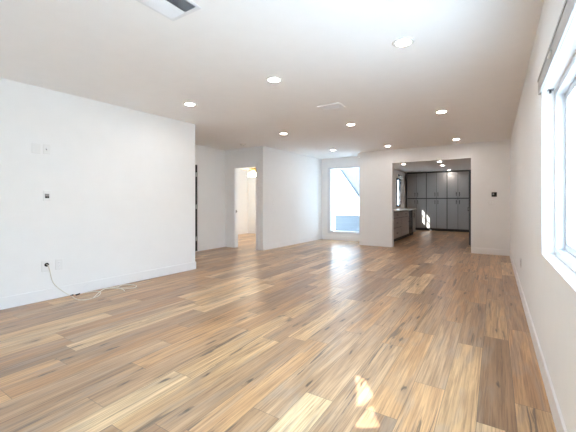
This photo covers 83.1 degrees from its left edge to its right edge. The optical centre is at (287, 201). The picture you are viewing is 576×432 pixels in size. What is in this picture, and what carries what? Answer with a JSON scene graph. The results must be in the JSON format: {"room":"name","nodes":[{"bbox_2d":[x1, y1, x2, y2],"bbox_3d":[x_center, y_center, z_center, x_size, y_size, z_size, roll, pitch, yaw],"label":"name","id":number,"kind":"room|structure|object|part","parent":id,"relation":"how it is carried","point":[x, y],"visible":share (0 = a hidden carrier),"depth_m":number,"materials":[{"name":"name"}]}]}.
{"room":"empty living room","nodes":[
{"label":"empty living room","id":0,"kind":"room"},
{"bbox_2d":[0,78,194,297],"bbox_3d":[-2.909,-0.090,3.886,0.140,2.500,4.340,0,0,35],"label":"wall","id":1,"kind":"structure","parent":0,"point":[120,181],"depth_m":4.21,"materials":[{"name":"white paint"}]},
{"bbox_2d":[42,260,49,271],"bbox_3d":[-2.852,0.755,3.831,0.016,0.130,0.085,0,0,35],"label":"cable plate","id":2,"kind":"object","parent":1,"relation":"attached to","point":[45,268],"visible":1,"depth_m":3.83,"materials":[{"name":"white plastic"}]},
{"bbox_2d":[46,264,136,299],"bbox_3d":[-2.423,0.948,4.132,0.410,0.425,0.966,0,0,32],"label":"cable","id":3,"kind":"object","parent":2,"relation":"attached to","point":[46,264],"visible":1,"depth_m":4.05,"materials":[{"name":"white plastic"}]},
{"bbox_2d":[43,191,50,200],"bbox_3d":[-2.846,-0.075,3.840,0.016,0.118,0.075,0,0,35],"label":"plate","id":4,"kind":"object","parent":1,"relation":"attached to","point":[46,194],"visible":1,"depth_m":3.84,"materials":[{"name":"white plastic"}]},
{"bbox_2d":[43,144,50,153],"bbox_3d":[-2.844,-0.625,3.838,0.020,0.115,0.072,0,0,35],"label":"light switch","id":5,"kind":"object","parent":1,"relation":"attached to","point":[46,147],"visible":1,"depth_m":3.84,"materials":[{"name":"white plastic"}]},
{"bbox_2d":[55,259,62,269],"bbox_3d":[-2.777,0.755,3.944,0.009,0.125,0.078,0,0,35],"label":"wall outlet","id":6,"kind":"object","parent":1,"relation":"attached to","point":[58,262],"visible":1,"depth_m":3.94,"materials":[{"name":"white plastic"}]},
{"bbox_2d":[0,262,195,309],"bbox_3d":[-2.797,1.095,3.912,0.014,0.130,4.198,0,0,35],"label":"baseboard","id":7,"kind":"structure","parent":1,"relation":"attached to","point":[7,302],"depth_m":4.20,"materials":[{"name":"white wood"}]},
{"bbox_2d":[195,145,224,244],"bbox_3d":[-3.487,-0.090,5.647,0.150,2.500,6.680,0,0,32],"label":"wall","id":8,"kind":"structure","parent":0,"point":[212,160],"depth_m":8.02,"materials":[{"name":"white paint"}]},
{"bbox_2d":[195,165,197,250],"bbox_3d":[-2.365,0.139,7.274,0.065,2.018,0.840,0,0,32],"label":"door","id":9,"kind":"structure","parent":8,"relation":"in","point":[196,173],"depth_m":7.59,"materials":[{"name":"black paint"}]},
{"bbox_2d":[195,161,199,250],"bbox_3d":[-2.355,0.100,7.268,0.018,2.120,1.010,0,0,32],"label":"door frame","id":10,"kind":"structure","parent":8,"relation":"attached to","point":[196,162],"depth_m":7.64,"materials":[{"name":"white wood"}]},
{"bbox_2d":[200,242,224,250],"bbox_3d":[-1.855,1.095,8.058,0.014,0.130,0.860,0,0,32],"label":"baseboard","id":11,"kind":"structure","parent":8,"relation":"attached to","point":[221,244],"depth_m":8.03,"materials":[{"name":"white wood"}]},
{"bbox_2d":[225,146,258,247],"bbox_3d":[-1.977,-0.090,8.717,3.100,2.500,0.120,0,0,32],"label":"wall","id":12,"kind":"structure","parent":0,"point":[251,154],"depth_m":8.32,"materials":[{"name":"white paint"}]},
{"bbox_2d":[231,163,258,249],"bbox_3d":[-1.037,0.105,8.107,0.880,2.110,0.138,0,0,32],"label":"door frame","id":13,"kind":"structure","parent":12,"relation":"attached to","point":[248,165],"depth_m":8.24,"materials":[{"name":"white wood"}]},
{"bbox_2d":[238,169,255,230],"bbox_3d":[-1.064,-0.090,10.103,3.150,2.500,3.200,0,0,32],"label":"wall","id":14,"kind":"structure","parent":0,"point":[246,184],"depth_m":11.93,"materials":[{"name":"white paint"}]},
{"bbox_2d":[238,230,255,233],"bbox_3d":[-1.062,1.095,10.013,2.950,0.130,3.050,0,0,32],"label":"baseboard","id":15,"kind":"structure","parent":14,"relation":"attached to","point":[241,231],"depth_m":11.91,"materials":[{"name":"white wood"}]},
{"bbox_2d":[0,0,543,158],"bbox_3d":[0.758,-1.415,8.143,8.330,0.150,15.450,0,0,32],"label":"ceiling","id":16,"kind":"structure","parent":0,"point":[468,59],"depth_m":3.19,"materials":[{"name":"white paint"}]},
{"bbox_2d":[136,0,201,20],"bbox_3d":[-0.804,-1.335,2.190,0.300,0.011,0.310,0,0,32],"label":"ceiling vent","id":17,"kind":"object","parent":16,"relation":"in","point":[173,10],"visible":1,"depth_m":2.23,"materials":[{"name":"white metal"}]},
{"bbox_2d":[183,102,196,105],"bbox_3d":[-1.341,-1.335,4.447,0.180,0.009,0.180,0,0,32],"label":"recessed light","id":18,"kind":"object","parent":16,"relation":"in","point":[184,103],"visible":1,"depth_m":4.44,"materials":[{"name":"white"}]},
{"bbox_2d":[241,167,255,176],"bbox_3d":[-1.074,-1.075,10.236,1.216,0.530,1.170,0,0,32],"label":"ceiling light","id":19,"kind":"object","parent":16,"relation":"hanging from","point":[254,168],"visible":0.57,"depth_m":10.14,"materials":[{"name":"gold metal"}]},
{"bbox_2d":[266,76,281,82],"bbox_3d":[-0.152,-1.335,3.559,0.180,0.009,0.180,0,0,32],"label":"recessed light","id":20,"kind":"object","parent":16,"relation":"in","point":[273,79],"visible":1,"depth_m":3.55,"materials":[{"name":"white"}]},
{"bbox_2d":[317,102,345,110],"bbox_3d":[0.605,-1.335,4.553,0.340,0.010,0.230,0,0,32],"label":"ceiling vent","id":21,"kind":"object","parent":16,"relation":"in","point":[333,105],"visible":1,"depth_m":4.53,"materials":[{"name":"white metal"}]},
{"bbox_2d":[392,37,414,47],"bbox_3d":[0.967,-1.335,2.728,0.180,0.009,0.180,0,0,32],"label":"recessed light","id":22,"kind":"object","parent":16,"relation":"in","point":[402,42],"visible":1,"depth_m":2.72,"materials":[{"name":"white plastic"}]},
{"bbox_2d":[435,110,447,113],"bbox_3d":[2.277,-1.335,4.822,0.180,0.009,0.180,0,0,32],"label":"recessed light","id":23,"kind":"object","parent":16,"relation":"in","point":[439,111],"visible":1,"depth_m":4.80,"materials":[{"name":"white"}]},
{"bbox_2d":[0,230,555,431],"bbox_3d":[0.758,1.220,8.143,8.330,0.120,15.450,0,0,32],"label":"floor","id":24,"kind":"structure","parent":0,"point":[425,332],"depth_m":2.54,"materials":[{"name":"brown wood"}]},
{"bbox_2d":[394,211,401,241],"bbox_3d":[2.849,0.720,9.413,0.572,0.880,1.620,0,0,32],"label":"base cabinet","id":25,"kind":"object","parent":24,"relation":"on","point":[397,215],"visible":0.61,"depth_m":9.57,"materials":[{"name":"beige paint"}]},
{"bbox_2d":[394,208,415,211],"bbox_3d":[3.268,0.260,10.314,0.820,0.040,3.670,0,0,32],"label":"countertop","id":26,"kind":"structure","parent":25,"relation":"on","point":[395,209],"depth_m":10.40,"materials":[{"name":"stone"}]},
{"bbox_2d":[399,211,408,239],"bbox_3d":[3.459,0.720,10.536,0.754,0.880,0.930,0,0,32],"label":"base cabinet","id":27,"kind":"object","parent":24,"relation":"on","point":[405,214],"visible":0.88,"depth_m":10.36,"materials":[{"name":"beige paint"}]},
{"bbox_3d":[3.740,0.378,10.357,0.020,0.165,0.910,0,0,32],"label":"drawer","id":28,"kind":"part","parent":27,"relation":"part of","materials":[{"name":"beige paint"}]},
{"bbox_3d":[3.740,0.760,10.357,0.020,0.570,0.910,0,0,32],"label":"door","id":29,"kind":"part","parent":27,"relation":"part of","materials":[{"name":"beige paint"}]},
{"bbox_2d":[406,210,411,236],"bbox_3d":[3.866,0.725,11.208,0.680,0.870,0.610,0,0,32],"label":"dishwasher","id":30,"kind":"object","parent":24,"relation":"on","point":[410,211],"visible":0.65,"depth_m":11.04,"materials":[{"name":"black plastic"}]},
{"bbox_3d":[4.140,0.675,11.033,0.030,0.750,0.600,0,0,32],"label":"door","id":31,"kind":"part","parent":30,"relation":"part of","materials":[{"name":"black plastic"}]},
{"bbox_2d":[410,210,414,234],"bbox_3d":[4.162,0.720,11.641,0.754,0.880,0.420,0,0,32],"label":"base cabinet","id":32,"kind":"object","parent":24,"relation":"on","point":[413,211],"visible":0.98,"depth_m":11.39,"materials":[{"name":"grey paint"}]},
{"bbox_3d":[4.443,0.670,11.462,0.020,0.750,0.404,0,0,32],"label":"door","id":33,"kind":"part","parent":32,"relation":"part of","materials":[{"name":"grey paint"}]},
{"bbox_2d":[407,172,426,229],"bbox_3d":[5.479,-0.037,13.717,0.765,2.395,0.654,0,0,32],"label":"tall cabinet","id":34,"kind":"object","parent":24,"relation":"on","point":[416,181],"visible":0.83,"depth_m":13.45,"materials":[{"name":"grey paint"}]},
{"bbox_3d":[5.169,0.468,13.579,0.362,1.185,0.020,0,0,32],"label":"door","id":35,"kind":"part","parent":34,"relation":"part of","materials":[{"name":"grey paint"}]},
{"bbox_3d":[5.169,-0.670,13.579,0.362,1.010,0.020,0,0,32],"label":"door","id":36,"kind":"part","parent":34,"relation":"part of","materials":[{"name":"grey paint"}]},
{"bbox_3d":[5.485,0.468,13.378,0.362,1.185,0.020,0,0,32],"label":"door","id":37,"kind":"part","parent":34,"relation":"part of","materials":[{"name":"grey paint"}]},
{"bbox_3d":[5.485,-0.670,13.378,0.362,1.010,0.020,0,0,32],"label":"door","id":38,"kind":"part","parent":34,"relation":"part of","materials":[{"name":"grey paint"}]},
{"bbox_2d":[426,171,446,230],"bbox_3d":[6.124,-0.037,13.306,0.765,2.395,0.654,0,0,32],"label":"tall cabinet","id":39,"kind":"object","parent":24,"relation":"on","point":[436,181],"visible":0.99,"depth_m":13.08,"materials":[{"name":"grey paint"}]},
{"bbox_3d":[5.814,0.468,13.168,0.362,1.185,0.020,0,0,32],"label":"door","id":40,"kind":"part","parent":39,"relation":"part of","materials":[{"name":"grey paint"}]},
{"bbox_3d":[5.814,-0.670,13.168,0.362,1.010,0.020,0,0,32],"label":"door","id":41,"kind":"part","parent":39,"relation":"part of","materials":[{"name":"grey paint"}]},
{"bbox_3d":[6.130,0.468,12.967,0.362,1.185,0.020,0,0,32],"label":"door","id":42,"kind":"part","parent":39,"relation":"part of","materials":[{"name":"grey paint"}]},
{"bbox_3d":[6.130,-0.670,12.967,0.362,1.010,0.020,0,0,32],"label":"door","id":43,"kind":"part","parent":39,"relation":"part of","materials":[{"name":"grey paint"}]},
{"bbox_2d":[447,170,468,231],"bbox_3d":[6.770,-0.037,12.895,0.765,2.395,0.654,0,0,32],"label":"tall cabinet","id":44,"kind":"object","parent":24,"relation":"on","point":[457,180],"visible":1,"depth_m":12.65,"materials":[{"name":"grey paint"}]},
{"bbox_3d":[6.460,0.468,12.757,0.362,1.185,0.020,0,0,32],"label":"door","id":45,"kind":"part","parent":44,"relation":"part of","materials":[{"name":"grey paint"}]},
{"bbox_3d":[6.460,-0.670,12.757,0.362,1.010,0.020,0,0,32],"label":"door","id":46,"kind":"part","parent":44,"relation":"part of","materials":[{"name":"grey paint"}]},
{"bbox_3d":[6.776,0.468,12.556,0.362,1.185,0.020,0,0,32],"label":"door","id":47,"kind":"part","parent":44,"relation":"part of","materials":[{"name":"grey paint"}]},
{"bbox_3d":[6.776,-0.670,12.556,0.362,1.010,0.020,0,0,32],"label":"door","id":48,"kind":"part","parent":44,"relation":"part of","materials":[{"name":"grey paint"}]},
{"bbox_2d":[468,170,470,245],"bbox_3d":[5.152,0.170,8.427,0.823,1.980,0.850,0,0,32],"label":"refrigerator","id":49,"kind":"object","parent":24,"relation":"on","point":[469,207],"visible":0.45,"depth_m":8.27,"materials":[{"name":"metal"}]},
{"bbox_3d":[4.845,0.145,8.622,0.030,1.910,0.842,0,0,32],"label":"door","id":50,"kind":"part","parent":49,"relation":"part of","materials":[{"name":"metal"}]},
{"bbox_2d":[259,146,321,249],"bbox_3d":[0.175,-0.090,9.006,0.170,2.500,2.923,0,0,33],"label":"wall","id":51,"kind":"structure","parent":0,"point":[293,181],"depth_m":8.63,"materials":[{"name":"white paint"}]},
{"bbox_2d":[263,235,321,250],"bbox_3d":[0.228,1.095,8.964,0.014,0.130,2.908,0,0,34],"label":"baseboard","id":52,"kind":"structure","parent":51,"relation":"attached to","point":[302,240],"depth_m":8.72,"materials":[{"name":"white wood"}]},
{"bbox_2d":[322,156,359,236],"bbox_3d":[1.654,-0.090,9.884,1.670,2.500,0.150,0,0,32],"label":"wall","id":53,"kind":"structure","parent":0,"point":[345,161],"depth_m":10.07,"materials":[{"name":"white paint"}]},
{"bbox_2d":[328,166,359,234],"bbox_3d":[1.735,-0.050,9.807,1.110,2.020,0.152,0,0,32],"label":"window","id":54,"kind":"structure","parent":53,"relation":"in","point":[330,170],"depth_m":9.99,"materials":[{"name":"white plastic"}]},
{"bbox_2d":[394,169,406,208],"bbox_3d":[3.799,-0.090,11.986,0.070,2.500,5.700,0,0,32],"label":"wall","id":55,"kind":"structure","parent":0,"point":[396,172],"depth_m":13.33,"materials":[{"name":"white paint"}]},
{"bbox_2d":[396,178,400,206],"bbox_3d":[4.320,-0.370,12.768,0.100,1.100,0.620,0,0,32],"label":"window","id":56,"kind":"structure","parent":55,"relation":"in","point":[398,181],"depth_m":12.98,"materials":[{"name":"clear glass"}]},
{"bbox_2d":[358,153,470,172],"bbox_3d":[5.068,-1.290,10.679,3.475,0.100,6.260,0,0,32],"label":"ceiling","id":57,"kind":"structure","parent":0,"point":[460,164],"depth_m":11.35,"materials":[{"name":"white paint"}]},
{"bbox_2d":[360,140,509,249],"bbox_3d":[3.397,-0.090,7.944,3.355,2.500,0.150,0,0,32],"label":"wall","id":58,"kind":"structure","parent":0,"point":[490,160],"depth_m":7.46,"materials":[{"name":"white paint"}]},
{"bbox_2d":[322,235,508,255],"bbox_3d":[2.902,1.095,8.577,4.841,0.130,0.714,0,0,32],"label":"baseboard","id":59,"kind":"structure","parent":58,"relation":"attached to","point":[502,252],"depth_m":8.45,"materials":[{"name":"white wood"}]},
{"bbox_2d":[491,192,496,196],"bbox_3d":[4.519,-0.165,7.123,0.116,0.116,0.028,0,0,32],"label":"thermostat","id":60,"kind":"object","parent":58,"relation":"attached to","point":[493,194],"visible":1,"depth_m":7.11,"materials":[{"name":"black plastic"}]},
{"bbox_2d":[510,0,575,431],"bbox_3d":[4.205,-0.090,5.947,0.155,2.500,15.450,0,0,32],"label":"wall","id":61,"kind":"structure","parent":0,"point":[548,284],"depth_m":2.24,"materials":[{"name":"white paint"}]},
{"bbox_2d":[509,250,566,431],"bbox_3d":[2.415,1.095,3.293,0.014,0.130,8.750,0,0,32],"label":"baseboard","id":62,"kind":"structure","parent":61,"relation":"attached to","point":[557,416],"depth_m":2.10,"materials":[{"name":"white wood"}]},
{"bbox_2d":[537,0,575,94],"bbox_3d":[1.052,-0.817,1.165,0.026,0.110,2.735,0,0,32],"label":"blind headrail","id":63,"kind":"object","parent":61,"relation":"attached to","point":[568,11],"visible":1,"depth_m":1.60,"materials":[{"name":"white plastic"}]},
{"bbox_2d":[555,53,575,271],"bbox_3d":[1.159,-0.200,1.099,0.085,1.120,2.600,0,0,32],"label":"window","id":64,"kind":"structure","parent":61,"relation":"in","point":[565,90],"depth_m":2.16,"materials":[{"name":"white plastic"}]},
{"bbox_3d":[1.672,-0.200,1.867,0.025,1.040,0.685,0,0,32],"label":"sash","id":65,"kind":"part","parent":64,"relation":"part of","materials":[{"name":"white plastic"}]},
{"label":"outside","id":66,"kind":"structure","parent":0,"visible":0},
{"bbox_2d":[572,211,575,246],"bbox_3d":[5.372,1.385,8.434,80.000,0.150,100.000,0,0,32],"label":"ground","id":67,"kind":"structure","parent":66,"point":[573,212],"depth_m":16.07,"materials":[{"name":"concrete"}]},
{"bbox_2d":[333,168,358,231],"bbox_3d":[1.363,-1.940,15.078,5.100,6.500,2.100,0,0,32],"label":"neighbor house","id":68,"kind":"structure","parent":67,"relation":"on","point":[345,181],"depth_m":14.57,"materials":[{"name":"white"}]}
]}

